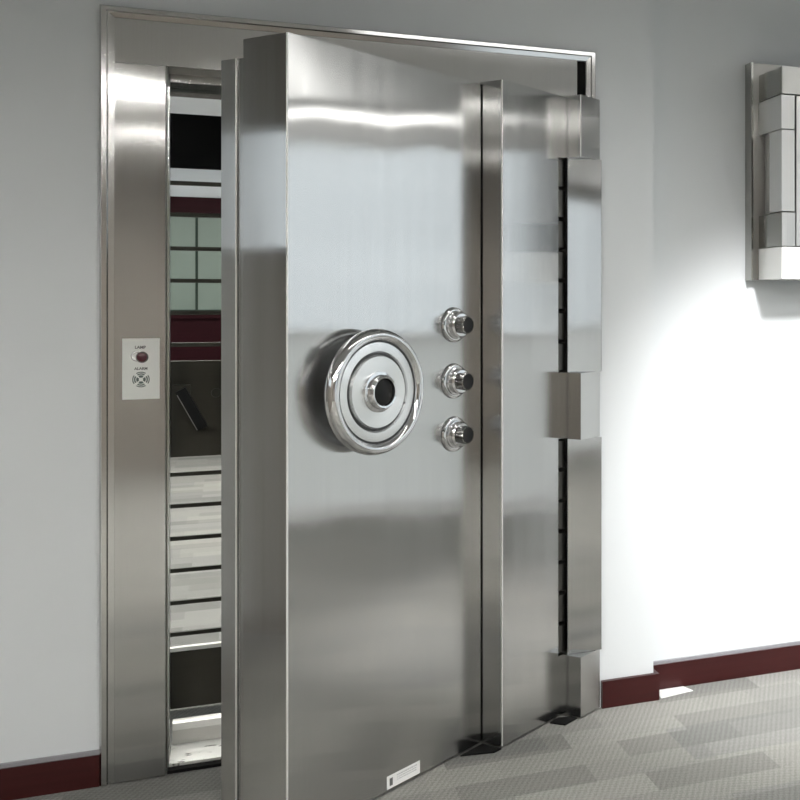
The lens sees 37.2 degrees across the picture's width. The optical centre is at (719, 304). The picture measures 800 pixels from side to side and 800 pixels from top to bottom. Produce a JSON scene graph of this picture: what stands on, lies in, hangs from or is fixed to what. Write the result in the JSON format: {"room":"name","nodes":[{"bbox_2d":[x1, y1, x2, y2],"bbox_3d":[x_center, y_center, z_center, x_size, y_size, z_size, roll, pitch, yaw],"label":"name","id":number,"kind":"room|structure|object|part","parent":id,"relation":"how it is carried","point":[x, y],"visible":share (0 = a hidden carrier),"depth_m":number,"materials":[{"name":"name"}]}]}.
{"room":"bank vault entrance","nodes":[
{"label":"bank vault entrance","id":0,"kind":"room"},
{"bbox_2d":[170,168,220,197],"bbox_3d":[-5.073,0.000,11.529,6.000,3.000,0.100,0,0,-24],"label":"wall","id":1,"kind":"structure","parent":0,"point":[176,174],"depth_m":11.34,"materials":[{"name":"paint"}]},
{"bbox_2d":[170,217,220,310],"bbox_3d":[-5.043,-0.432,11.463,5.900,1.011,0.035,0,0,-24],"label":"window","id":2,"kind":"structure","parent":1,"relation":"in","point":[184,231],"depth_m":11.31,"materials":[{"name":"grey glass"}]},
{"bbox_2d":[170,315,220,360],"bbox_3d":[-5.040,0.787,11.456,6.000,1.425,0.060,0,0,-24],"label":"trim","id":3,"kind":"structure","parent":1,"relation":"attached to","point":[183,328],"depth_m":11.31,"materials":[{"name":"red wood"}]},
{"bbox_2d":[170,196,220,213],"bbox_3d":[-5.042,-1.020,11.461,6.000,0.160,0.050,0,0,-24],"label":"trim","id":4,"kind":"structure","parent":1,"relation":"attached to","point":[177,204],"depth_m":11.29,"materials":[{"name":"red wood"}]},
{"bbox_2d":[170,96,220,115],"bbox_3d":[-3.424,-1.550,7.808,6.000,0.100,8.040,0,0,-24],"label":"ceiling","id":5,"kind":"structure","parent":0,"point":[179,105],"depth_m":8.36,"materials":[{"name":"white paint"}]},
{"bbox_2d":[0,0,799,762],"bbox_3d":[-0.402,0.110,4.444,7.000,2.780,0.560,0,0,-24],"label":"wall","id":6,"kind":"structure","parent":0,"point":[700,373],"depth_m":4.14,"materials":[{"name":"paint"}]},
{"bbox_2d":[122,338,159,399],"bbox_3d":[-1.820,0.202,3.473,0.104,0.191,0.020,0,0,-24],"label":"plate","id":7,"kind":"object","parent":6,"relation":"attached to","point":[140,356],"visible":1,"depth_m":3.47,"materials":[{"name":"white plastic"}]},
{"bbox_2d":[170,113,220,708],"bbox_3d":[-1.540,0.378,4.272,1.180,2.225,0.074,0,0,-24],"label":"gate","id":8,"kind":"object","parent":6,"relation":"attached to","point":[195,140],"visible":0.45,"depth_m":4.10,"materials":[{"name":"black"}]},
{"bbox_3d":[-1.983,0.323,4.068,0.060,0.055,0.018,0,0,-24],"label":"handle","id":9,"kind":"part","parent":8,"relation":"part of","materials":[{"name":"metal"}]},
{"bbox_3d":[-1.944,0.384,4.064,0.038,0.162,0.018,-29,11,-21],"label":"lever","id":10,"kind":"part","parent":8,"relation":"part of","materials":[{"name":"black metal"}]},
{"bbox_3d":[-1.546,-0.606,4.287,1.120,0.199,0.024,0,0,-24],"label":"panel","id":11,"kind":"part","parent":8,"relation":"part of","materials":[{"name":"black"}]},
{"bbox_3d":[-1.546,0.385,4.287,1.120,0.353,0.028,0,0,-24],"label":"lock plate","id":12,"kind":"part","parent":8,"relation":"part of","materials":[{"name":"metal"}]},
{"bbox_3d":[-1.546,1.383,4.287,1.120,0.210,0.024,0,0,-24],"label":"kick panel","id":13,"kind":"part","parent":8,"relation":"part of","materials":[{"name":"metal"}]},
{"bbox_3d":[-1.545,1.271,4.284,1.120,0.014,0.026,0,0,-24],"label":"kick panel rail","id":14,"kind":"part","parent":8,"relation":"part of","materials":[{"name":"white metal"}]},
{"bbox_2d":[99,4,601,786],"bbox_3d":[-1.307,0.281,4.024,1.645,2.437,0.596,0,0,-24],"label":"door frame","id":15,"kind":"structure","parent":6,"relation":"attached to","point":[136,45],"depth_m":3.50,"materials":[{"name":"silver metal"}]},
{"bbox_3d":[-1.916,0.281,3.455,0.042,2.437,0.022,0,0,-24],"label":"moulding","id":16,"kind":"part","parent":15,"relation":"part of","materials":[{"name":"silver metal"}]},
{"bbox_3d":[-1.832,0.369,3.492,0.142,2.254,0.022,0,0,-24],"label":"jamb panel","id":17,"kind":"part","parent":15,"relation":"part of","materials":[{"name":"metal"}]},
{"bbox_3d":[-1.385,1.458,3.958,1.032,0.084,0.056,0,0,-24],"label":"raised sill","id":18,"kind":"part","parent":15,"relation":"part of","materials":[{"name":"white metal"}]},
{"bbox_3d":[-1.214,-0.831,3.773,1.499,0.138,0.010,0,0,-24],"label":"header panel","id":19,"kind":"part","parent":15,"relation":"part of","materials":[{"name":"metal"}]},
{"bbox_3d":[-1.198,-0.919,3.773,1.612,0.036,0.022,0,0,-24],"label":"moulding","id":20,"kind":"part","parent":15,"relation":"part of","materials":[{"name":"silver metal"}]},
{"bbox_3d":[-0.478,0.281,4.092,0.036,2.437,0.022,0,0,-24],"label":"moulding","id":21,"kind":"part","parent":15,"relation":"part of","materials":[{"name":"silver metal"}]},
{"bbox_2d":[221,32,599,799],"bbox_3d":[-0.957,0.369,3.647,0.476,2.260,1.281,0,0,28],"label":"door","id":22,"kind":"structure","parent":6,"relation":"in","point":[399,410],"depth_m":3.36,"materials":[{"name":"metal"}]},
{"bbox_3d":[-1.083,0.367,3.447,0.178,2.241,0.806,0,0,28],"label":"panel","id":23,"kind":"part","parent":22,"relation":"part of","materials":[{"name":"metal"}]},
{"bbox_3d":[-0.836,0.426,3.619,0.029,0.060,0.060,0,0,28],"label":"knob","id":24,"kind":"part","parent":22,"relation":"part of","materials":[{"name":"silver metal"}]},
{"bbox_3d":[-0.836,0.251,3.619,0.029,0.060,0.060,0,0,28],"label":"knob","id":25,"kind":"part","parent":22,"relation":"part of","materials":[{"name":"silver metal"}]},
{"bbox_3d":[-0.836,0.066,3.619,0.029,0.060,0.060,0,0,28],"label":"knob","id":26,"kind":"part","parent":22,"relation":"part of","materials":[{"name":"silver metal"}]},
{"bbox_3d":[-0.823,0.426,3.613,0.002,0.052,0.052,0,0,28],"label":"knob","id":27,"kind":"part","parent":22,"relation":"part of","materials":[{"name":"black plastic"}]},
{"bbox_3d":[-0.823,0.251,3.613,0.002,0.052,0.052,0,0,28],"label":"knob","id":28,"kind":"part","parent":22,"relation":"part of","materials":[{"name":"black plastic"}]},
{"bbox_3d":[-0.823,0.066,3.613,0.002,0.052,0.052,0,0,28],"label":"knob","id":29,"kind":"part","parent":22,"relation":"part of","materials":[{"name":"black plastic"}]},
{"bbox_3d":[-0.743,0.364,3.908,0.188,2.248,0.316,0,0,28],"label":"hinge panel","id":30,"kind":"part","parent":22,"relation":"part of","materials":[{"name":"metal"}]},
{"bbox_2d":[601,641,799,708],"bbox_3d":[1.217,1.445,4.900,3.670,0.110,0.118,0,0,-24],"label":"baseboard","id":31,"kind":"structure","parent":6,"relation":"attached to","point":[753,661],"depth_m":4.37,"materials":[{"name":"red wood"}]},
{"bbox_2d":[745,62,799,280],"bbox_3d":[0.441,-0.534,4.475,0.624,0.872,0.266,0,0,-24],"label":"hatch","id":32,"kind":"object","parent":6,"relation":"attached to","point":[772,92],"visible":1,"depth_m":4.33,"materials":[{"name":"white metal"}]},
{"bbox_3d":[0.203,-0.517,4.400,0.044,0.315,0.044,0,0,-24],"label":"hinge rod","id":33,"kind":"part","parent":32,"relation":"part of","materials":[{"name":"metal"}]},
{"bbox_3d":[0.487,-0.518,4.469,0.505,0.580,0.197,0,0,-24],"label":"hatch panel","id":34,"kind":"part","parent":32,"relation":"part of","materials":[{"name":"metal"}]},
{"bbox_2d":[16,455,799,799],"bbox_3d":[-0.572,1.525,4.828,7.000,0.050,15.800,0,0,-24],"label":"floor","id":35,"kind":"structure","parent":0,"point":[739,738],"depth_m":3.71,"materials":[{"name":"carpet"}]},
{"bbox_2d":[659,686,692,698],"bbox_3d":[-0.175,1.498,4.277,0.142,0.002,0.086,0,0,-24],"label":"paper sheet","id":36,"kind":"object","parent":35,"relation":"on","point":[663,693],"visible":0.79,"depth_m":4.28,"materials":[{"name":"white paper"}]},
{"bbox_3d":[-2.099,0.135,-0.551,0.150,2.830,7.200,0,0,-24],"label":"wall","id":37,"kind":"structure","parent":0,"visible":0},
{"bbox_2d":[0,749,98,799],"bbox_3d":[-2.710,1.445,3.105,1.694,0.110,0.018,0,0,-24],"label":"baseboard","id":38,"kind":"structure","parent":37,"relation":"attached to","point":[41,776],"depth_m":3.39,"materials":[{"name":"red wood"}]}
]}

